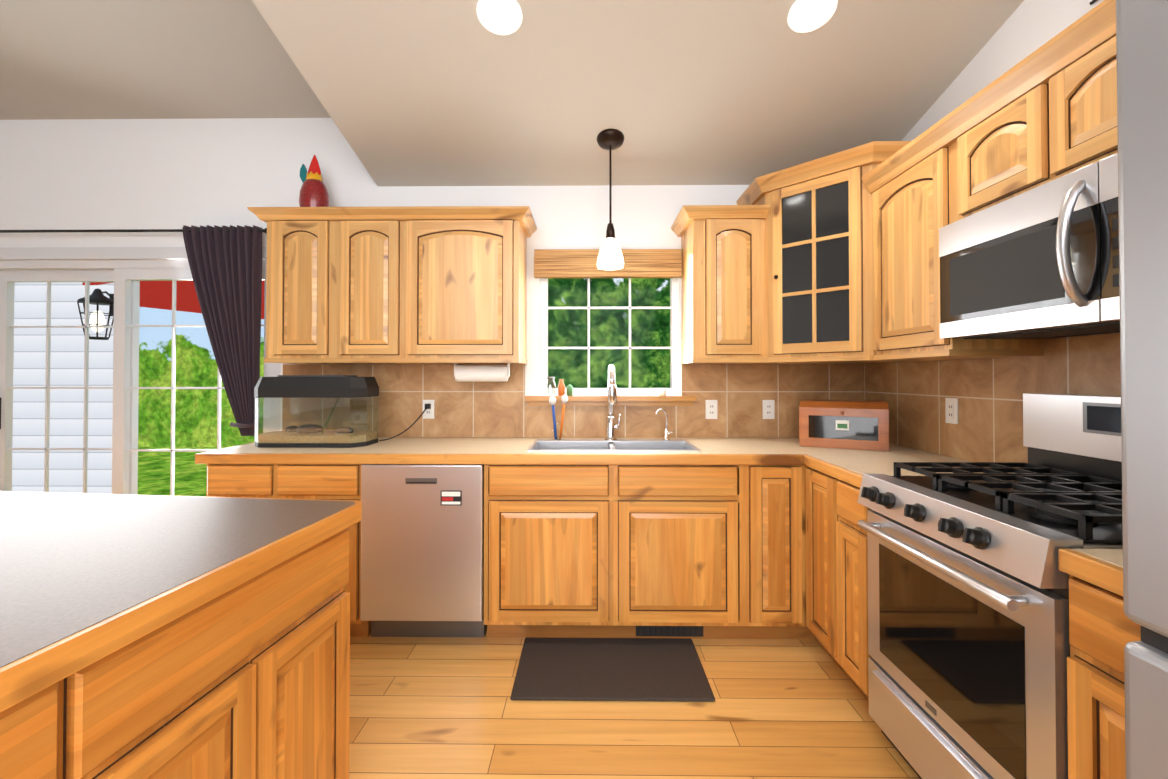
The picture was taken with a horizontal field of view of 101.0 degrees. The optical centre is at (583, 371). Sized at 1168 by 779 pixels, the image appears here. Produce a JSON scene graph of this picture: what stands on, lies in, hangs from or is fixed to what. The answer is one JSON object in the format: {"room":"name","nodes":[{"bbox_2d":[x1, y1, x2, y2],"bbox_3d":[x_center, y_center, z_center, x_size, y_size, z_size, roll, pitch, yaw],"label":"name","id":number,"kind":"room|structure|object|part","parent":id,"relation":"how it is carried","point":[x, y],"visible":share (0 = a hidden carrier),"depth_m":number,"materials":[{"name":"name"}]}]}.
{"room":"kitchen","nodes":[
{"label":"kitchen","id":0,"kind":"room"},
{"bbox_2d":[0,118,748,437],"bbox_3d":[-1.455,-0.985,3.011,6.580,4.600,0.150,0,-1,1],"label":"wall","id":1,"kind":"structure","parent":0,"point":[122,174],"depth_m":2.95,"materials":[{"name":"white paint"}]},
{"bbox_2d":[0,225,266,435],"bbox_3d":[-2.912,-0.239,2.881,2.069,1.245,0.121,0,-1,1],"label":"curtain","id":2,"kind":"object","parent":1,"relation":"hanging from","point":[225,263],"visible":0.98,"depth_m":2.86,"materials":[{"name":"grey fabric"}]},
{"bbox_3d":[-2.912,-0.838,2.908,2.069,0.028,0.082,0,-1,1],"label":"rod","id":3,"kind":"part","parent":2,"relation":"part of","materials":[{"name":"black"}]},
{"bbox_2d":[0,247,280,495],"bbox_3d":[-2.796,0.280,2.990,2.020,2.070,0.132,0,-1,1],"label":"door","id":4,"kind":"structure","parent":1,"relation":"in","point":[126,277],"depth_m":2.98,"materials":[{"name":"white plastic"}]},
{"bbox_2d":[259,207,354,363],"bbox_3d":[-1.536,-0.468,2.760,0.374,0.800,0.339,0,-1,1],"label":"upper cabinet","id":5,"kind":"object","parent":1,"relation":"attached to","point":[300,274],"depth_m":2.59,"materials":[{"name":"brown wood"}]},
{"bbox_2d":[299,155,329,206],"bbox_3d":[-1.556,-1.060,2.777,0.162,0.384,0.145,0,-1,1],"label":"rooster","id":6,"kind":"object","parent":5,"relation":"on","point":[313,191],"visible":0.77,"depth_m":2.74,"materials":[{"name":"red ceramic"}]},
{"bbox_2d":[335,206,418,363],"bbox_3d":[-1.160,-0.468,2.756,0.378,0.800,0.339,0,-1,1],"label":"upper cabinet","id":7,"kind":"object","parent":1,"relation":"attached to","point":[368,240],"depth_m":2.59,"materials":[{"name":"brown wood"}]},
{"bbox_2d":[403,206,530,363],"bbox_3d":[-0.661,-0.468,2.750,0.620,0.800,0.339,0,-1,1],"label":"upper cabinet","id":8,"kind":"object","parent":1,"relation":"attached to","point":[465,267],"depth_m":2.58,"materials":[{"name":"brown wood"}]},
{"bbox_2d":[454,363,509,381],"bbox_3d":[-0.583,0.008,2.755,0.314,0.104,0.096,0,-1,1],"label":"paper towel","id":9,"kind":"object","parent":8,"relation":"hanging from","point":[462,373],"depth_m":2.72,"materials":[{"name":"white paper"}]},
{"bbox_2d":[282,364,861,437],"bbox_3d":[-0.072,0.178,2.901,3.510,0.440,0.011,0,-1,1],"label":"backsplash","id":10,"kind":"structure","parent":1,"relation":"attached to","point":[462,409],"depth_m":2.90,"materials":[{"name":"tile"}]},
{"bbox_2d":[423,400,434,418],"bbox_3d":[-0.936,0.230,2.900,0.070,0.114,0.010,0,-1,1],"label":"electrical outlet","id":11,"kind":"object","parent":10,"relation":"attached to","point":[428,413],"visible":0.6,"depth_m":2.90,"materials":[{"name":"white plastic"}]},
{"bbox_2d":[705,400,716,418],"bbox_3d":[0.763,0.230,2.881,0.070,0.114,0.010,0,-1,1],"label":"electrical outlet","id":12,"kind":"object","parent":10,"relation":"attached to","point":[711,409],"visible":1,"depth_m":2.88,"materials":[{"name":"white plastic"}]},
{"bbox_2d":[762,400,774,418],"bbox_3d":[1.103,0.230,2.877,0.070,0.114,0.010,0,-1,1],"label":"electrical outlet","id":13,"kind":"object","parent":10,"relation":"attached to","point":[768,409],"visible":1,"depth_m":2.88,"materials":[{"name":"white plastic"}]},
{"bbox_2d":[534,249,681,277],"bbox_3d":[0.142,-0.431,2.884,0.882,0.590,0.048,0,-1,1],"label":"window blind","id":14,"kind":"object","parent":1,"relation":"attached to","point":[582,263],"visible":0.75,"depth_m":2.87,"materials":[{"name":"brown wood"}]},
{"bbox_2d":[540,278,678,394],"bbox_3d":[0.157,-0.268,2.984,0.855,0.835,0.072,0,-1,1],"label":"window","id":15,"kind":"structure","parent":1,"relation":"in","point":[673,389],"depth_m":2.96,"materials":[{"name":"white plastic"}]},
{"bbox_2d":[525,396,696,405],"bbox_3d":[0.158,0.179,2.905,1.019,0.060,0.100,0,-1,1],"label":"window sill","id":16,"kind":"structure","parent":1,"relation":"attached to","point":[622,400],"depth_m":2.86,"materials":[{"name":"brown wood"}]},
{"bbox_2d":[546,377,572,395],"bbox_3d":[-0.146,0.092,2.909,0.156,0.108,0.058,0,-1,1],"label":"bottles","id":17,"kind":"object","parent":16,"relation":"on","point":[569,388],"depth_m":2.90,"materials":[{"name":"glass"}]},
{"bbox_2d":[659,388,666,395],"bbox_3d":[0.472,0.125,2.902,0.042,0.042,0.058,0,-1,1],"label":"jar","id":18,"kind":"object","parent":16,"relation":"on","point":[662,392],"depth_m":2.88,"materials":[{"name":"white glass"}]},
{"bbox_2d":[679,204,766,363],"bbox_3d":[0.781,-0.468,2.735,0.388,0.800,0.339,0,-1,1],"label":"upper cabinet","id":19,"kind":"object","parent":1,"relation":"attached to","point":[724,247],"depth_m":2.57,"materials":[{"name":"brown wood"}]},
{"bbox_2d":[0,0,1023,185],"bbox_3d":[-1.490,-2.191,-0.126,6.280,2.060,6.150,0,-1,1],"label":"ceiling","id":20,"kind":"structure","parent":0,"point":[545,93],"depth_m":2.31,"materials":[{"name":"grey paint"}]},
{"bbox_2d":[477,0,521,34],"bbox_3d":[-0.330,-1.396,1.882,0.176,0.048,0.171,0,-1,1],"label":"recessed light","id":21,"kind":"object","parent":20,"relation":"in","point":[501,17],"visible":1,"depth_m":1.89,"materials":[{"name":"white"}]},
{"bbox_2d":[597,129,623,269],"bbox_3d":[0.140,-0.895,2.537,0.148,0.697,0.144,0,-1,1],"label":"pendant light","id":22,"kind":"object","parent":20,"relation":"hanging from","point":[610,256],"visible":1,"depth_m":2.51,"materials":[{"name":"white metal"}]},
{"bbox_2d":[788,0,836,32],"bbox_3d":[0.885,-1.396,1.868,0.176,0.048,0.171,0,-1,1],"label":"recessed light","id":23,"kind":"object","parent":20,"relation":"in","point":[805,16],"visible":1,"depth_m":1.88,"materials":[{"name":"white"}]},
{"bbox_2d":[487,464,738,495],"bbox_3d":[-0.370,0.521,2.286,2.187,0.140,0.018,0,-1,1],"label":"drawer fronts","id":24,"kind":"structure","parent":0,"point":[502,479],"depth_m":2.27,"materials":[{"name":"brown wood"}]},
{"bbox_2d":[349,632,919,778],"bbox_3d":[-1.490,1.329,-0.166,6.580,0.100,6.450,0,-1,1],"label":"floor","id":25,"kind":"structure","parent":0,"point":[434,708],"depth_m":1.78,"materials":[{"name":"brown wood"}]},
{"bbox_2d":[0,531,349,778],"bbox_3d":[-1.845,0.853,0.332,2.334,0.863,2.496,0,-1,1],"label":"kitchen island","id":26,"kind":"object","parent":25,"relation":"on","point":[260,689],"depth_m":0.98,"materials":[{"name":"brown wood"}]},
{"bbox_2d":[0,491,361,750],"bbox_3d":[-1.856,0.396,0.338,2.398,0.049,2.582,0,-1,1],"label":"island countertop","id":27,"kind":"structure","parent":26,"relation":"on","point":[92,586],"depth_m":0.93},
{"bbox_2d":[199,460,286,498],"bbox_3d":[-1.610,0.873,2.600,0.400,0.874,0.628,0,-1,1],"label":"base cabinet","id":28,"kind":"object","parent":25,"relation":"on","point":[225,478],"depth_m":2.29,"materials":[{"name":"brown wood"}]},
{"bbox_2d":[287,460,370,636],"bbox_3d":[-1.300,0.873,2.597,0.480,0.874,0.628,0,-1,1],"label":"base cabinet","id":29,"kind":"object","parent":25,"relation":"on","point":[306,479],"depth_m":2.29,"materials":[{"name":"brown wood"}]},
{"bbox_2d":[360,464,486,636],"bbox_3d":[-0.767,0.874,2.579,0.578,0.872,0.614,0,-1,1],"label":"dishwasher","id":30,"kind":"object","parent":25,"relation":"on","point":[422,550],"visible":0.88,"depth_m":2.28,"materials":[{"name":"silver metal"}]},
{"bbox_3d":[-0.712,0.571,2.276,0.267,0.128,0.002,0,-1,1],"label":"handle","id":31,"kind":"part","parent":30,"relation":"part of","materials":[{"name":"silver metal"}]},
{"bbox_2d":[510,638,714,701],"bbox_3d":[0.115,1.298,2.116,0.810,0.014,0.442,0,-1,1],"label":"floor mat","id":32,"kind":"object","parent":25,"relation":"on","point":[610,669],"visible":0.98,"depth_m":2.07,"materials":[{"name":"rubber"}]},
{"bbox_2d":[703,460,790,638],"bbox_3d":[0.898,0.873,2.573,0.315,0.874,0.628,0,-1,1],"label":"base cabinet","id":33,"kind":"object","parent":25,"relation":"on","point":[709,538],"depth_m":2.26,"materials":[{"name":"brown wood"}]},
{"bbox_2d":[195,437,922,463],"bbox_3d":[-0.083,0.420,2.584,3.524,0.048,0.638,0,-1,1],"label":"countertop","id":34,"kind":"structure","parent":33,"relation":"on","point":[397,450],"depth_m":2.33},
{"bbox_2d":[254,375,378,447],"bbox_3d":[-1.442,0.209,2.612,0.601,0.373,0.266,0,-1,1],"label":"terrarium","id":35,"kind":"object","parent":34,"relation":"on","point":[309,435],"visible":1,"depth_m":2.49,"materials":[{"name":"black"}]},
{"bbox_2d":[379,404,430,440],"bbox_3d":[-1.029,0.292,2.779,0.213,0.195,0.231,0,-1,1],"label":"cord","id":36,"kind":"object","parent":34,"relation":"on","point":[427,406],"visible":0.98,"depth_m":2.81,"materials":[{"name":"black plastic"}]},
{"bbox_2d":[527,439,700,451],"bbox_3d":[0.150,0.494,2.581,0.860,0.203,0.420,0,-1,1],"label":"sink","id":37,"kind":"object","parent":34,"relation":"in","point":[545,445],"depth_m":2.71,"materials":[{"name":"silver metal"}]},
{"bbox_2d":[604,364,673,440],"bbox_3d":[0.315,0.178,2.672,0.397,0.431,0.233,0,-1,1],"label":"faucet","id":38,"kind":"object","parent":34,"relation":"on","point":[612,389],"depth_m":2.73,"materials":[{"name":"silver metal"}]},
{"bbox_2d":[799,399,888,451],"bbox_3d":[1.364,0.277,2.539,0.400,0.235,0.285,0,-1,29],"label":"bread box","id":39,"kind":"object","parent":34,"relation":"on","point":[851,424],"visible":1,"depth_m":2.43,"materials":[{"name":"brown wood"}]},
{"bbox_2d":[803,452,982,483],"bbox_3d":[1.348,0.413,2.008,0.649,0.048,0.533,0,-1,1],"label":"countertop","id":40,"kind":"structure","parent":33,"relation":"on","point":[853,465],"depth_m":2.10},
{"bbox_2d":[791,460,842,670],"bbox_3d":[1.323,0.867,2.086,0.702,0.874,0.354,0,-1,1],"label":"base cabinet","id":41,"kind":"object","parent":25,"relation":"on","point":[816,613],"depth_m":2.15,"materials":[{"name":"brown wood"}]},
{"bbox_2d":[835,472,871,700],"bbox_3d":[1.350,0.865,1.885,0.644,0.874,0.298,0,-1,1],"label":"base cabinet","id":42,"kind":"object","parent":25,"relation":"on","point":[853,540],"depth_m":1.84,"materials":[{"name":"brown wood"}]},
{"bbox_2d":[857,393,1122,778],"bbox_3d":[1.302,0.686,1.381,0.707,1.220,0.706,0,-1,1],"label":"range","id":43,"kind":"object","parent":25,"relation":"on","point":[968,620],"visible":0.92,"depth_m":1.33,"materials":[{"name":"silver metal"}]},
{"bbox_2d":[1058,556,1140,778],"bbox_3d":[1.338,0.853,0.838,0.644,0.874,0.368,0,-1,1],"label":"base cabinet","id":44,"kind":"object","parent":25,"relation":"on","point":[1100,629],"depth_m":0.96,"materials":[{"name":"brown wood"}]},
{"bbox_2d":[1067,549,1122,579],"bbox_3d":[1.348,0.395,0.843,0.624,0.039,0.368,0,-1,1],"label":"countertop","id":45,"kind":"structure","parent":44,"relation":"on","point":[1110,561],"depth_m":0.97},
{"bbox_2d":[1116,0,1167,778],"bbox_3d":[1.149,0.348,0.190,0.970,1.830,0.927,0,-1,1],"label":"fridge","id":46,"kind":"object","parent":25,"relation":"on","point":[1142,72],"visible":1,"depth_m":0.63,"materials":[{"name":"silver metal"}]},
{"bbox_2d":[876,0,1119,363],"bbox_3d":[1.725,-1.021,-0.174,0.150,4.600,6.150,0,-1,1],"label":"wall","id":47,"kind":"structure","parent":0,"point":[1035,22],"depth_m":1.89,"materials":[{"name":"white paint"}]},
{"bbox_2d":[743,140,954,363],"bbox_3d":[1.327,-0.543,2.527,0.704,0.945,0.744,0,-1,1],"label":"upper cabinet","id":48,"kind":"object","parent":47,"relation":"attached to","point":[833,258],"depth_m":2.35,"materials":[{"name":"brown wood"}]},
{"bbox_2d":[879,124,1042,355],"bbox_3d":[1.496,-0.479,1.982,0.354,0.805,0.468,0,-1,1],"label":"upper cabinet","id":49,"kind":"object","parent":47,"relation":"attached to","point":[911,184],"depth_m":1.91,"materials":[{"name":"brown wood"}]},
{"bbox_2d":[943,72,1018,226],"bbox_3d":[1.491,-0.705,1.530,0.354,0.363,0.441,0,-1,1],"label":"upper cabinet","id":50,"kind":"object","parent":47,"relation":"attached to","point":[981,141],"depth_m":1.59,"materials":[{"name":"brown wood"}]},
{"bbox_2d":[862,333,1120,467],"bbox_3d":[1.666,0.135,1.753,0.010,0.501,2.190,0,-1,1],"label":"backsplash","id":51,"kind":"structure","parent":47,"relation":"attached to","point":[988,393],"depth_m":2.00,"materials":[{"name":"tile"}]},
{"bbox_2d":[945,398,958,423],"bbox_3d":[1.660,0.179,2.174,0.010,0.114,0.070,0,-1,1],"label":"electrical outlet","id":52,"kind":"object","parent":51,"relation":"attached to","point":[951,409],"visible":1,"depth_m":2.17,"materials":[{"name":"white plastic"}]},
{"bbox_2d":[1015,0,1117,193],"bbox_3d":[1.488,-0.709,1.217,0.354,0.363,0.415,0,-1,1],"label":"upper cabinet","id":53,"kind":"object","parent":47,"relation":"attached to","point":[1067,95],"depth_m":1.30,"materials":[{"name":"brown wood"}]},
{"bbox_2d":[939,153,1119,338],"bbox_3d":[1.444,-0.320,1.391,0.442,0.404,0.706,0,-1,1],"label":"microwave","id":54,"kind":"object","parent":53,"relation":"attached to","point":[1040,262],"visible":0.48,"depth_m":1.37,"materials":[{"name":"silver metal"}]},
{"label":"outside","id":55,"kind":"structure","parent":0,"visible":0},
{"bbox_2d":[138,447,227,495],"bbox_3d":[-4.962,1.430,6.047,22.000,0.080,5.900,0,-1,1],"label":"ground","id":56,"kind":"structure","parent":55,"point":[155,469],"depth_m":6.56,"materials":[{"name":"green plant"}]},
{"bbox_2d":[83,280,263,318],"bbox_3d":[-3.517,-0.010,5.597,3.400,2.790,3.400,0,-1,1],"label":"umbrella","id":57,"kind":"object","parent":56,"relation":"on","point":[157,294],"depth_m":5.73,"materials":[{"name":"red fabric"}]},
{"bbox_2d":[138,307,263,446],"bbox_3d":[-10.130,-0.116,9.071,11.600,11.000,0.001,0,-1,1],"label":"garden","id":58,"kind":"object","parent":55,"point":[197,365],"depth_m":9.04,"materials":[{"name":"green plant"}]},
{"bbox_2d":[548,278,669,387],"bbox_3d":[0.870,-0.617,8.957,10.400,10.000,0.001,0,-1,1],"label":"trees","id":59,"kind":"object","parent":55,"point":[648,369],"depth_m":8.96,"materials":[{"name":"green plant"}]},
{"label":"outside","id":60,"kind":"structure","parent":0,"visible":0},
{"bbox_2d":[12,282,113,493],"bbox_3d":[-6.996,-0.770,4.344,5.970,4.800,0.001,0,-1,1],"label":"siding","id":61,"kind":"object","parent":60,"point":[67,418],"depth_m":4.31,"materials":[{"name":"white plastic"}]},
{"bbox_2d":[77,288,113,339],"bbox_3d":[-4.183,-0.492,4.162,0.250,0.440,0.295,0,-1,1],"label":"sconce","id":62,"kind":"object","parent":61,"relation":"attached to","point":[97,298],"depth_m":4.11,"materials":[{"name":"black metal"}]}
]}

